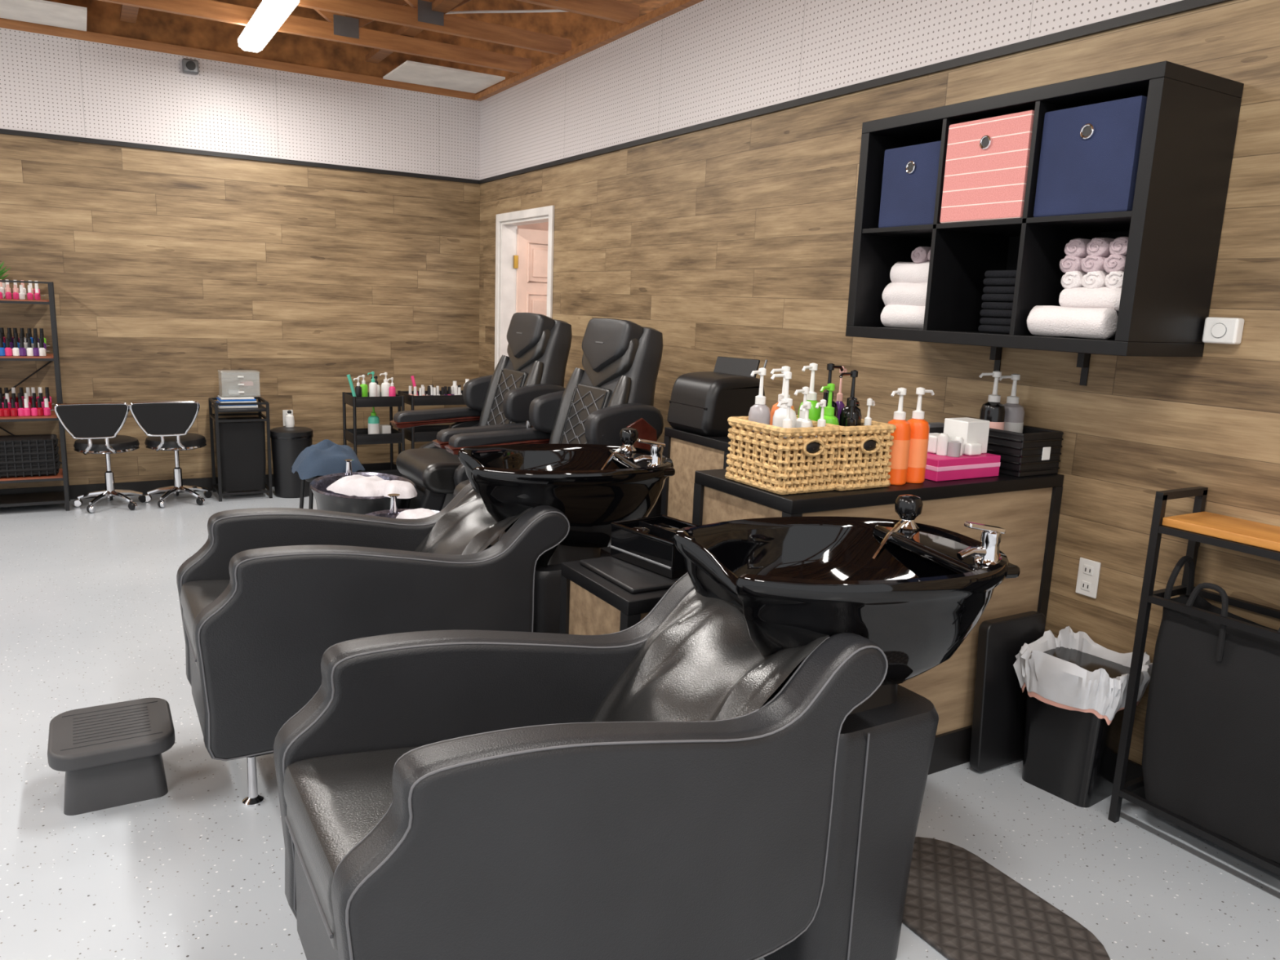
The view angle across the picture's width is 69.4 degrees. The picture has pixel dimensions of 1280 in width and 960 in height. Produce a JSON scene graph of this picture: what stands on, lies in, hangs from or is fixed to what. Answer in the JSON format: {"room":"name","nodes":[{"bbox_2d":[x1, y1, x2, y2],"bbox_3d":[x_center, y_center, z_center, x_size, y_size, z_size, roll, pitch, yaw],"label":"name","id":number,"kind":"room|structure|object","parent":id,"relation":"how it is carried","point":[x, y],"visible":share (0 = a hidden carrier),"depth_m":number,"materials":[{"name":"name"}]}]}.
{"room":"salon","nodes":[
{"label":"salon","id":0,"kind":"room"},
{"bbox_2d":[0,27,480,488],"bbox_3d":[-4.770,-1.326,5.826,8.120,3.070,0.120,-4,13,-30],"label":"wall","id":1,"kind":"structure","parent":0,"point":[175,276],"depth_m":6.74,"materials":[{"name":"wood"}]},
{"bbox_2d":[0,474,274,499],"bbox_3d":[-4.851,0.148,6.015,7.988,0.100,0.012,-4,13,-30],"label":"baseboard","id":2,"kind":"structure","parent":1,"relation":"attached to","point":[144,486],"depth_m":6.67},
{"bbox_2d":[182,57,199,75],"bbox_3d":[-3.104,-2.858,6.383,0.100,0.090,0.080,-4,13,-30],"label":"sensor","id":3,"kind":"object","parent":1,"relation":"attached to","point":[190,66],"visible":1,"depth_m":6.36,"materials":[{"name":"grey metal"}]},
{"bbox_2d":[0,17,475,100],"bbox_3d":[-4.782,-2.857,5.490,7.950,0.060,0.120,-4,13,-30],"label":"trim","id":4,"kind":"structure","parent":1,"relation":"attached to","point":[4,23],"depth_m":6.49,"materials":[{"name":"brown wood"}]},
{"bbox_2d":[0,128,480,184],"bbox_3d":[-4.752,-2.198,5.569,8.000,0.030,0.015,-4,13,-30],"label":"trim","id":5,"kind":"structure","parent":1,"relation":"attached to","point":[6,131],"depth_m":6.61,"materials":[{"name":"black wood"}]},
{"bbox_2d":[282,409,293,426],"bbox_3d":[-2.728,-0.480,7.162,0.075,0.125,0.012,-4,13,-30],"label":"electrical outlet","id":6,"kind":"object","parent":1,"relation":"attached to","point":[284,411],"visible":0.27,"depth_m":7.15,"materials":[{"name":"white plastic"}]},
{"bbox_2d":[44,0,674,94],"bbox_3d":[-1.137,-2.313,0.996,9.600,0.900,11.650,-4,13,-30],"label":"ceiling","id":7,"kind":"structure","parent":0,"point":[102,17],"depth_m":6.92,"materials":[{"name":"brown wood"}]},
{"bbox_2d":[97,0,639,74],"bbox_3d":[-1.798,-2.204,0.650,7.900,0.778,11.100,-4,13,-30],"label":"roof trusses","id":8,"kind":"object","parent":7,"relation":"attached to","point":[426,15],"visible":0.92,"depth_m":5.76,"materials":[{"name":"brown wood"}]},
{"bbox_2d":[0,0,87,31],"bbox_3d":[-3.981,-2.859,5.522,1.160,0.015,0.560,-4,13,-30],"label":"ceiling panel","id":9,"kind":"object","parent":8,"relation":"attached to","point":[37,11],"visible":1,"depth_m":5.68,"materials":[{"name":"white tile"}]},
{"bbox_2d":[237,0,299,52],"bbox_3d":[-2.200,-2.748,5.434,0.150,0.190,1.220,-4,13,-30],"label":"fluorescent ceiling light","id":10,"kind":"object","parent":8,"relation":"attached to","point":[270,15],"visible":0.97,"depth_m":5.36,"materials":[{"name":"white plastic"}]},
{"bbox_2d":[382,60,505,93],"bbox_3d":[-1.480,-3.028,6.961,0.740,0.015,0.620,-4,13,-30],"label":"ceiling panel","id":11,"kind":"object","parent":8,"relation":"attached to","point":[410,72],"visible":1,"depth_m":6.91,"materials":[{"name":"white tile"}]},
{"bbox_2d":[445,8,568,13],"bbox_3d":[-1.490,-2.933,5.615,2.138,0.056,0.585,-3,12,-24],"label":"cable","id":12,"kind":"object","parent":8,"relation":"attached to","point":[554,10],"visible":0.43,"depth_m":5.79,"materials":[{"name":"white plastic"}]},
{"bbox_2d":[517,222,548,231],"bbox_3d":[0.016,-1.157,7.198,1.480,2.600,3.500,-4,13,-30],"label":"wall","id":13,"kind":"structure","parent":0,"point":[539,226],"depth_m":8.08,"materials":[{"name":"paint"}]},
{"bbox_2d":[0,486,1279,959],"bbox_3d":[-1.278,1.220,1.669,9.600,0.100,11.650,-4,13,-30],"label":"floor","id":14,"kind":"structure","parent":0,"point":[91,612],"depth_m":2.70,"materials":[{"name":"grey concrete"}]},
{"bbox_2d":[0,279,70,511],"bbox_3d":[-4.301,-0.534,5.952,0.979,1.504,0.354,-4,13,-30],"label":"shelving unit","id":15,"kind":"object","parent":14,"relation":"on","point":[13,409],"visible":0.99,"depth_m":6.03,"materials":[{"name":"black metal"}]},
{"bbox_2d":[0,261,10,297],"bbox_3d":[-4.185,-1.299,5.986,0.196,0.237,0.173,-4,13,-30],"label":"potted plant","id":16,"kind":"object","parent":15,"relation":"on","point":[2,272],"visible":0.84,"depth_m":6.01,"materials":[{"name":"green plant"}]},
{"bbox_2d":[0,434,60,478],"bbox_3d":[-4.162,-0.159,6.123,0.532,0.240,0.282,-4,13,-30],"label":"wicker basket","id":17,"kind":"object","parent":15,"relation":"on","point":[24,455],"visible":1,"depth_m":6.07,"materials":[{"name":"black wicker"}]},
{"bbox_2d":[53,401,146,512],"bbox_3d":[-3.639,-0.181,6.260,0.503,0.747,0.497,-4,13,-30],"label":"stool","id":18,"kind":"object","parent":14,"relation":"on","point":[95,426],"visible":1,"depth_m":6.05,"materials":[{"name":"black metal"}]},
{"bbox_2d":[47,697,175,815],"bbox_3d":[-1.601,0.836,2.812,0.325,0.202,0.345,-4,13,-30],"label":"step stool","id":19,"kind":"object","parent":14,"relation":"on","point":[109,755],"visible":1,"depth_m":2.72,"materials":[{"name":"grey plastic"}]},
{"bbox_2d":[129,400,212,507],"bbox_3d":[-3.283,-0.209,6.481,0.503,0.747,0.497,-4,13,-30],"label":"stool","id":20,"kind":"object","parent":14,"relation":"on","point":[166,424],"visible":1,"depth_m":6.27,"materials":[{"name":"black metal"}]},
{"bbox_2d":[208,396,272,502],"bbox_3d":[-2.943,-0.237,6.807,0.360,0.708,0.380,-4,13,-30],"label":"laundry hamper","id":21,"kind":"object","parent":14,"relation":"on","point":[240,442],"visible":0.98,"depth_m":6.68,"materials":[{"name":"black fabric"}]},
{"bbox_2d":[215,395,257,408],"bbox_3d":[-2.933,-0.570,6.718,0.260,0.073,0.200,-4,13,-30],"label":"magazines","id":22,"kind":"object","parent":21,"relation":"in","point":[220,398],"visible":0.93,"depth_m":6.65,"materials":[{"name":"white paper"}]},
{"bbox_2d":[227,376,253,394],"bbox_3d":[-2.915,-0.702,6.721,0.260,0.180,0.185,-4,13,-30],"label":"drawer organizer","id":23,"kind":"object","parent":22,"relation":"on","point":[242,383],"visible":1,"depth_m":6.70,"materials":[{"name":"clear plastic"}]},
{"bbox_2d":[270,426,313,497],"bbox_3d":[-2.594,-0.137,6.897,0.306,0.505,0.306,-4,13,-30],"label":"trash can","id":24,"kind":"object","parent":14,"relation":"on","point":[287,443],"visible":0.89,"depth_m":6.78,"materials":[{"name":"black plastic"}]},
{"bbox_2d":[284,409,294,426],"bbox_3d":[-2.612,-0.458,6.888,0.070,0.124,0.070,-4,13,-30],"label":"bottle","id":25,"kind":"object","parent":24,"relation":"on","point":[289,418],"visible":1,"depth_m":6.87,"materials":[{"name":"plastic"}]},
{"bbox_2d":[299,475,321,509],"bbox_3d":[-1.911,0.157,5.674,0.324,0.441,0.324,-4,13,-30],"label":"stool","id":26,"kind":"object","parent":14,"relation":"on","point":[303,482],"visible":0.18,"depth_m":5.50,"materials":[{"name":"black metal"}]},
{"bbox_2d":[290,439,364,479],"bbox_3d":[-1.897,-0.143,5.623,0.430,0.203,0.390,-4,13,-30],"label":"towel","id":27,"kind":"object","parent":26,"relation":"on","point":[326,457],"visible":1,"depth_m":5.49,"materials":[{"name":"blue fabric"}]},
{"bbox_2d":[309,458,417,514],"bbox_3d":[-1.535,0.216,5.161,0.556,0.545,0.809,-4,13,-30],"label":"tub","id":28,"kind":"object","parent":14,"relation":"on","point":[348,491],"visible":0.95,"depth_m":4.91,"materials":[{"name":"black plastic"}]},
{"bbox_2d":[342,371,404,476],"bbox_3d":[-2.047,-0.364,7.059,0.436,0.932,0.344,-4,13,-30],"label":"utility cart","id":29,"kind":"object","parent":14,"relation":"on","point":[360,397],"visible":0.83,"depth_m":6.98,"materials":[{"name":"black metal"}]},
{"bbox_2d":[364,493,439,519],"bbox_3d":[-1.049,0.400,4.299,0.556,0.545,0.742,-4,13,-30],"label":"tub","id":30,"kind":"object","parent":14,"relation":"on","point":[393,513],"visible":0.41,"depth_m":4.49,"materials":[{"name":"black plastic"}]},
{"bbox_2d":[176,427,675,807],"bbox_3d":[-0.659,0.370,3.175,1.643,1.053,0.659,-4,13,-30],"label":"chair","id":31,"kind":"object","parent":14,"relation":"on","point":[268,591],"visible":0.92,"depth_m":2.91,"materials":[{"name":"black leather"}]},
{"bbox_2d":[397,375,469,454],"bbox_3d":[-1.573,-0.387,7.383,0.648,0.892,0.374,-4,13,-30],"label":"trolley","id":32,"kind":"object","parent":14,"relation":"on","point":[433,396],"visible":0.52,"depth_m":7.19,"materials":[{"name":"black metal"}]},
{"bbox_2d":[390,312,572,511],"bbox_3d":[-0.858,-0.305,5.627,1.181,1.417,0.994,-4,13,-30],"label":"chair","id":33,"kind":"object","parent":14,"relation":"on","point":[539,346],"visible":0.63,"depth_m":5.48,"materials":[{"name":"black leather"}]},
{"bbox_2d":[444,317,663,553],"bbox_3d":[-0.334,-0.119,4.760,1.181,1.417,0.994,-4,13,-30],"label":"chair","id":34,"kind":"object","parent":14,"relation":"on","point":[614,392],"visible":0.4,"depth_m":4.65,"materials":[{"name":"black leather"}]},
{"bbox_2d":[559,555,680,635],"bbox_3d":[0.046,0.624,2.817,0.455,0.745,0.410,-4,13,-30],"label":"base cabinet","id":35,"kind":"object","parent":14,"relation":"on","point":[605,595],"visible":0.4,"depth_m":2.65,"materials":[{"name":"black laminate"}]},
{"bbox_2d":[610,515,697,578],"bbox_3d":[0.081,0.196,2.787,0.214,0.107,0.288,-7,14,-39],"label":"storage box","id":36,"kind":"object","parent":35,"relation":"on","point":[647,543],"visible":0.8,"depth_m":2.75,"materials":[{"name":"plastic"}]},
{"bbox_2d":[273,494,1020,959],"bbox_3d":[0.089,0.609,2.081,1.643,1.053,0.659,-4,13,-30],"label":"chair","id":37,"kind":"object","parent":14,"relation":"on","point":[739,770],"visible":1,"depth_m":1.88,"materials":[{"name":"black leather"}]},
{"bbox_2d":[660,426,730,523],"bbox_3d":[0.469,0.248,4.328,0.560,0.950,0.520,-4,13,-30],"label":"storage cabinet","id":38,"kind":"object","parent":14,"relation":"on","point":[690,452],"visible":0.16,"depth_m":4.21,"materials":[{"name":"black laminate"}]},
{"bbox_2d":[666,355,767,436],"bbox_3d":[0.362,-0.381,4.223,0.373,0.352,0.340,-4,13,-30],"label":"towel warmer","id":39,"kind":"object","parent":38,"relation":"on","point":[701,402],"visible":0.91,"depth_m":4.09,"materials":[{"name":"plastic"}]},
{"bbox_2d":[692,468,1063,774],"bbox_3d":[0.799,0.462,3.168,1.205,0.990,0.485,-4,13,-30],"label":"cabinet","id":40,"kind":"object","parent":14,"relation":"on","point":[1028,508],"depth_m":3.06,"materials":[{"name":"black laminate"}]},
{"bbox_2d":[724,416,839,494],"bbox_3d":[0.424,-0.081,2.775,0.222,0.193,0.295,-4,13,-30],"label":"wicker basket","id":41,"kind":"object","parent":40,"relation":"on","point":[771,463],"visible":0.95,"depth_m":2.68,"materials":[{"name":"wicker"}]},
{"bbox_2d":[748,367,770,433],"bbox_3d":[0.359,-0.171,2.788,0.066,0.333,0.078,4,11,8],"label":"pump bottle","id":42,"kind":"object","parent":41,"relation":"in","point":[759,412],"visible":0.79,"depth_m":2.77,"materials":[{"name":"white plastic"}]},
{"bbox_2d":[768,365,795,435],"bbox_3d":[0.435,-0.179,2.833,0.076,0.338,0.088,6,11,19],"label":"pump bottle","id":43,"kind":"object","parent":41,"relation":"in","point":[785,368],"visible":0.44,"depth_m":2.81,"materials":[{"name":"plastic"}]},
{"bbox_2d":[770,371,796,427],"bbox_3d":[0.426,-0.159,2.751,0.069,0.328,0.082,9,13,31],"label":"pump bottle","id":44,"kind":"object","parent":41,"relation":"in","point":[780,414],"visible":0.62,"depth_m":2.73,"materials":[{"name":"white plastic"}]},
{"bbox_2d":[777,398,795,438],"bbox_3d":[0.420,-0.106,2.662,0.058,0.258,0.069,5,11,15],"label":"pump bottle","id":45,"kind":"object","parent":41,"relation":"in","point":[788,422],"visible":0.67,"depth_m":2.64,"materials":[{"name":"white plastic"}]},
{"bbox_2d":[794,386,813,427],"bbox_3d":[0.488,-0.139,2.779,0.060,0.283,0.071,5,11,15],"label":"pump bottle","id":46,"kind":"object","parent":41,"relation":"in","point":[805,390],"visible":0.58,"depth_m":2.76,"materials":[{"name":"white plastic"}]},
{"bbox_2d":[799,400,815,437],"bbox_3d":[0.475,-0.106,2.700,0.075,0.248,0.060,-4,13,-30],"label":"pump bottle","id":47,"kind":"object","parent":41,"relation":"in","point":[806,423],"visible":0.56,"depth_m":2.68,"materials":[{"name":"white plastic"}]},
{"bbox_2d":[815,399,826,436],"bbox_3d":[0.525,-0.111,2.723,0.065,0.253,0.050,-4,13,-30],"label":"pump bottle","id":48,"kind":"object","parent":41,"relation":"in","point":[821,422],"visible":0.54,"depth_m":2.71,"materials":[{"name":"white plastic"}]},
{"bbox_2d":[795,414,896,490],"bbox_3d":[0.610,-0.091,2.867,0.222,0.193,0.295,-4,13,-30],"label":"wicker basket","id":49,"kind":"object","parent":40,"relation":"on","point":[862,462],"visible":0.48,"depth_m":2.74,"materials":[{"name":"wicker"}]},
{"bbox_2d":[798,363,821,421],"bbox_3d":[0.523,-0.190,2.879,0.084,0.348,0.072,0,11,-10],"label":"pump bottle","id":50,"kind":"object","parent":49,"relation":"in","point":[815,413],"visible":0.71,"depth_m":2.85,"materials":[{"name":"plastic"}]},
{"bbox_2d":[818,382,839,425],"bbox_3d":[0.572,-0.147,2.815,0.066,0.293,0.078,4,11,8],"label":"pump bottle","id":51,"kind":"object","parent":49,"relation":"in","point":[828,411],"visible":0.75,"depth_m":2.79,"materials":[{"name":"plastic"}]},
{"bbox_2d":[819,363,843,417],"bbox_3d":[0.595,-0.194,2.915,0.078,0.348,0.066,3,11,5],"label":"pump bottle","id":52,"kind":"object","parent":49,"relation":"in","point":[830,366],"visible":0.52,"depth_m":2.89,"materials":[{"name":"plastic"}]},
{"bbox_2d":[835,365,846,422],"bbox_3d":[0.638,-0.195,2.957,0.052,0.338,0.040,-4,13,-30],"label":"pump bottle","id":53,"kind":"object","parent":49,"relation":"in","point":[839,402],"visible":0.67,"depth_m":2.93,"materials":[{"name":"purple plastic"}]},
{"bbox_2d":[839,369,861,426],"bbox_3d":[0.647,-0.173,2.857,0.065,0.333,0.078,9,13,31],"label":"pump bottle","id":54,"kind":"object","parent":49,"relation":"in","point":[845,413],"visible":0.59,"depth_m":2.83,"materials":[{"name":"plastic"}]},
{"bbox_2d":[841,398,859,435],"bbox_3d":[0.636,-0.118,2.782,0.076,0.253,0.060,-4,13,-30],"label":"pump bottle","id":55,"kind":"object","parent":49,"relation":"in","point":[851,421],"visible":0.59,"depth_m":2.76,"materials":[{"name":"plastic"}]},
{"bbox_2d":[863,398,875,435],"bbox_3d":[0.697,-0.124,2.824,0.057,0.253,0.044,-4,13,-30],"label":"pump bottle","id":56,"kind":"object","parent":49,"relation":"in","point":[868,420],"visible":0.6,"depth_m":2.80,"materials":[{"name":"white plastic"}]},
{"bbox_2d":[887,387,911,484],"bbox_3d":[0.794,-0.137,2.864,0.088,0.298,0.077,1,11,-9],"label":"pump bottle","id":57,"kind":"object","parent":40,"relation":"on","point":[900,454],"visible":0.88,"depth_m":2.84,"materials":[{"name":"plastic"}]},
{"bbox_2d":[906,386,934,483],"bbox_3d":[0.875,-0.142,2.906,0.088,0.298,0.077,3,11,6],"label":"pump bottle","id":58,"kind":"object","parent":40,"relation":"on","point":[920,428],"visible":0.88,"depth_m":2.88,"materials":[{"name":"plastic"}]},
{"bbox_2d":[928,422,944,433],"bbox_3d":[0.969,-0.119,3.197,0.250,0.152,0.050,-4,13,-30],"label":"box","id":59,"kind":"object","parent":40,"relation":"on","point":[935,427],"visible":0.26,"depth_m":3.19,"materials":[{"name":"plastic"}]},
{"bbox_2d":[924,452,1000,481],"bbox_3d":[1.030,-0.053,3.082,0.302,0.070,0.172,-4,13,-30],"label":"product box","id":60,"kind":"object","parent":40,"relation":"on","point":[939,468],"visible":0.63,"depth_m":3.00,"materials":[{"name":"pink cardboard"}]},
{"bbox_2d":[927,417,990,457],"bbox_3d":[1.059,-0.145,3.086,0.205,0.110,0.140,-4,13,-30],"label":"product boxes","id":61,"kind":"object","parent":60,"relation":"on","point":[966,436],"visible":0.94,"depth_m":3.05,"materials":[{"name":"cardboard"}]},
{"bbox_2d":[978,370,1063,476],"bbox_3d":[1.296,-0.204,3.207,0.219,0.340,0.255,-4,13,-30],"label":"basket","id":62,"kind":"object","parent":40,"relation":"on","point":[1024,451],"visible":0.85,"depth_m":3.15,"materials":[{"name":"plastic"}]},
{"bbox_2d":[902,836,1110,959],"bbox_3d":[0.861,1.110,2.386,0.400,0.013,0.660,-4,12,-29],"label":"anti-fatigue mat","id":63,"kind":"object","parent":14,"relation":"on","point":[964,907],"visible":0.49,"depth_m":2.35,"materials":[{"name":"rubber"}]},
{"bbox_2d":[969,610,1045,772],"bbox_3d":[1.254,0.718,3.151,0.300,0.521,0.065,-4,13,-30],"label":"board","id":64,"kind":"object","parent":14,"relation":"on","point":[999,707],"visible":0.84,"depth_m":3.10,"materials":[{"name":"plastic"}]},
{"bbox_2d":[1013,626,1152,807],"bbox_3d":[1.426,0.771,3.015,0.312,0.490,0.353,-6,13,-36],"label":"trash bin","id":65,"kind":"object","parent":14,"relation":"on","point":[1076,686],"visible":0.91,"depth_m":2.94,"materials":[{"name":"black plastic"}]},
{"bbox_2d":[1107,486,1279,875],"bbox_3d":[1.859,0.638,2.341,0.232,1.037,1.142,-4,13,-30],"label":"rack","id":66,"kind":"object","parent":14,"relation":"on","point":[1211,756],"visible":1,"depth_m":2.62,"materials":[{"name":"black metal"}]},
{"bbox_2d":[479,0,1279,764],"bbox_3d":[1.626,-0.525,2.961,0.120,3.070,11.500,-4,13,-30],"label":"wall","id":67,"kind":"structure","parent":0,"point":[735,239],"depth_m":3.89,"materials":[{"name":"brown wood"}]},
{"bbox_2d":[494,205,554,368],"bbox_3d":[-0.500,-0.976,7.317,0.970,2.160,1.040,-4,13,-30],"label":"door","id":68,"kind":"structure","parent":67,"relation":"in","point":[524,257],"depth_m":7.39,"materials":[{"name":"white paint"}]},
{"bbox_2d":[475,0,703,101],"bbox_3d":[1.665,-2.050,2.657,0.170,0.040,11.500,-4,13,-30],"label":"trim","id":69,"kind":"structure","parent":67,"relation":"attached to","point":[674,6],"depth_m":5.74,"materials":[{"name":"brown wood"}]},
{"bbox_2d":[479,0,1232,183],"bbox_3d":[1.607,-1.407,2.751,0.015,0.030,11.485,-4,13,-30],"label":"trim","id":70,"kind":"structure","parent":67,"relation":"attached to","point":[1183,6],"depth_m":3.56,"materials":[{"name":"black wood"}]},
{"bbox_2d":[845,60,1244,386],"bbox_3d":[1.243,-0.775,3.074,0.388,0.890,1.120,-4,13,-30],"label":"cube storage shelf","id":71,"kind":"object","parent":67,"relation":"attached to","point":[1173,227],"visible":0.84,"depth_m":2.74,"materials":[{"name":"black laminate"}]},
{"bbox_2d":[880,246,930,329],"bbox_3d":[1.055,-0.700,3.379,0.235,0.298,0.275,-4,13,-30],"label":"towels","id":72,"kind":"object","parent":71,"relation":"in","point":[904,299],"visible":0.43,"depth_m":3.35,"materials":[{"name":"white fabric"}]},
{"bbox_2d":[878,140,941,227],"bbox_3d":[1.078,-1.038,3.312,0.327,0.275,0.270,-4,13,-30],"label":"storage box","id":73,"kind":"object","parent":71,"relation":"in","point":[910,173],"visible":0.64,"depth_m":3.23,"materials":[{"name":"fabric"}]},
{"bbox_2d":[940,110,1034,223],"bbox_3d":[1.226,-0.996,3.016,0.327,0.315,0.315,-4,13,-30],"label":"storage box","id":74,"kind":"object","parent":71,"relation":"in","point":[987,162],"visible":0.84,"depth_m":2.92,"materials":[{"name":"fabric"}]},
{"bbox_2d":[977,270,1016,333],"bbox_3d":[1.300,-0.596,3.111,0.220,0.205,0.200,-4,13,-30],"label":"towels","id":75,"kind":"object","parent":71,"relation":"in","point":[1002,294],"visible":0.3,"depth_m":3.08,"materials":[{"name":"black fabric"}]},
{"bbox_2d":[1026,236,1128,339],"bbox_3d":[1.383,-0.576,2.788,0.266,0.297,0.290,-4,13,-30],"label":"towel stack","id":76,"kind":"object","parent":71,"relation":"in","point":[1089,301],"visible":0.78,"depth_m":2.73,"materials":[{"name":"white fabric"}]},
{"bbox_2d":[1033,95,1146,217],"bbox_3d":[1.413,-0.930,2.736,0.327,0.305,0.300,-4,13,-30],"label":"storage box","id":77,"kind":"object","parent":71,"relation":"in","point":[1090,153],"visible":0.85,"depth_m":2.64,"materials":[{"name":"fabric"}]},
{"bbox_2d":[1075,557,1101,598],"bbox_3d":[1.513,0.331,3.124,0.012,0.125,0.075,-4,13,-30],"label":"electrical outlet","id":78,"kind":"object","parent":67,"relation":"attached to","point":[1088,575],"visible":1,"depth_m":3.12,"materials":[{"name":"white plastic"}]},
{"bbox_2d":[1124,759,1279,864],"bbox_3d":[1.514,0.938,3.200,0.012,0.100,11.488,-4,13,-30],"label":"baseboard","id":79,"kind":"structure","parent":67,"relation":"attached to","point":[1134,770],"depth_m":3.02,"materials":[{"name":"black"}]},
{"bbox_2d":[1202,316,1244,344],"bbox_3d":[1.696,-0.435,2.689,0.044,0.075,0.095,-4,13,-30],"label":"thermostat","id":80,"kind":"object","parent":67,"relation":"attached to","point":[1228,331],"visible":1,"depth_m":2.67,"materials":[{"name":"white plastic"}]}
]}

